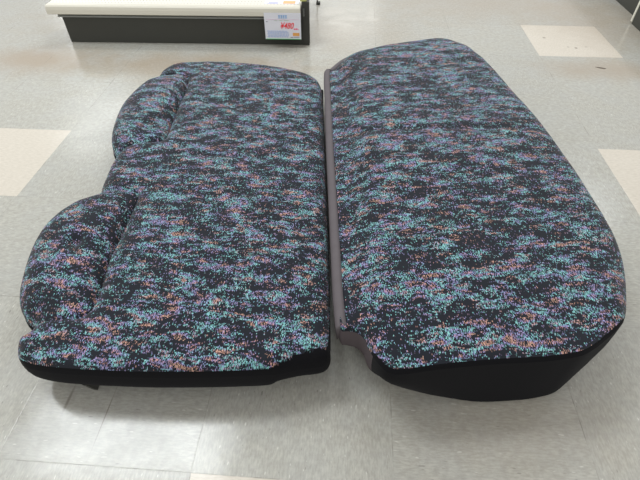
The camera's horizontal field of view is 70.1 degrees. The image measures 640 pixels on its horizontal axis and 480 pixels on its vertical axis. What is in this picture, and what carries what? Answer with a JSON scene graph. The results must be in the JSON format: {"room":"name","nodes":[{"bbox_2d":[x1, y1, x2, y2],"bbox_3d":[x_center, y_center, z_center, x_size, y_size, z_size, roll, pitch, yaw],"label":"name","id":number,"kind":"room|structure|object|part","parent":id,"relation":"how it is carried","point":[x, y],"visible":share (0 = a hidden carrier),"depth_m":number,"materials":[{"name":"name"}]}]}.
{"room":"retail store","nodes":[
{"label":"retail store","id":0,"kind":"room"},
{"bbox_2d":[0,0,639,479],"bbox_3d":[-0.058,-1.052,2.107,9.000,0.050,9.000,3,45,3],"label":"floor","id":1,"kind":"structure","parent":0,"point":[62,99],"depth_m":0.92,"materials":[{"name":"plastic"}]},
{"bbox_2d":[18,61,330,389],"bbox_3d":[-0.265,-0.164,1.106,0.632,0.126,1.100,3,45,3],"label":"seat","id":2,"kind":"object","parent":1,"relation":"on","point":[200,259],"visible":1,"depth_m":0.86,"materials":[{"name":"fabric"}]},
{"bbox_2d":[45,0,309,44],"bbox_3d":[-0.524,-0.975,1.877,0.983,0.172,0.450,1,45,2],"label":"display shelf","id":3,"kind":"object","parent":1,"relation":"on","point":[129,21],"visible":0.98,"depth_m":1.74,"materials":[{"name":"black metal"}]},
{"bbox_3d":[-0.527,-0.817,1.773,0.922,0.098,0.018,1,45,2],"label":"kick plate","id":4,"kind":"part","parent":3,"relation":"part of","materials":[{"name":"black metal"}]},
{"bbox_2d":[264,0,299,3],"bbox_3d":[-0.141,-0.910,1.728,0.130,0.001,0.090,1,45,2],"label":"label","id":5,"kind":"object","parent":3,"relation":"on","point":[266,1],"visible":1,"depth_m":1.71,"materials":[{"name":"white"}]},
{"bbox_2d":[283,1,295,3],"bbox_3d":[-0.115,-0.889,1.707,0.045,0.001,0.027,1,45,2],"label":"print","id":6,"kind":"object","parent":5,"relation":"on","point":[284,2],"depth_m":1.70},
{"bbox_2d":[264,13,300,39],"bbox_3d":[-0.139,-0.799,1.708,0.136,0.095,0.002,1,45,2],"label":"price card","id":7,"kind":"object","parent":3,"relation":"attached to","point":[277,25],"visible":1,"depth_m":1.71,"materials":[{"name":"white paper"}]},
{"bbox_3d":[-0.053,-0.830,1.742,0.027,0.157,0.034,1,45,2],"label":"upright post","id":8,"kind":"part","parent":3,"relation":"part of","materials":[{"name":"metal"}]},
{"bbox_2d":[324,38,625,401],"bbox_3d":[0.289,-0.194,1.112,0.550,0.159,1.191,-1,45,0],"label":"seat cushion","id":9,"kind":"object","parent":1,"relation":"on","point":[471,260],"visible":1,"depth_m":0.83,"materials":[{"name":"fabric"}]},
{"bbox_3d":[0.292,-0.193,1.113,0.545,0.133,1.191,-1,45,0],"label":"trim","id":10,"kind":"part","parent":9,"relation":"part of","materials":[{"name":"black fabric"}]},
{"bbox_2d":[616,0,639,14],"bbox_3d":[1.598,-1.367,2.261,0.400,0.160,1.100,3,45,3],"label":"shelf base","id":11,"kind":"object","parent":1,"relation":"on","point":[629,5],"visible":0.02,"depth_m":2.02,"materials":[{"name":"grey metal"}]},
{"bbox_2d":[630,1,639,30],"bbox_3d":[1.508,-0.809,1.704,0.422,0.170,0.463,3,45,3],"label":"display shelf","id":12,"kind":"object","parent":1,"relation":"on","point":[635,19],"visible":1,"depth_m":1.89,"materials":[{"name":"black metal"}]}
]}

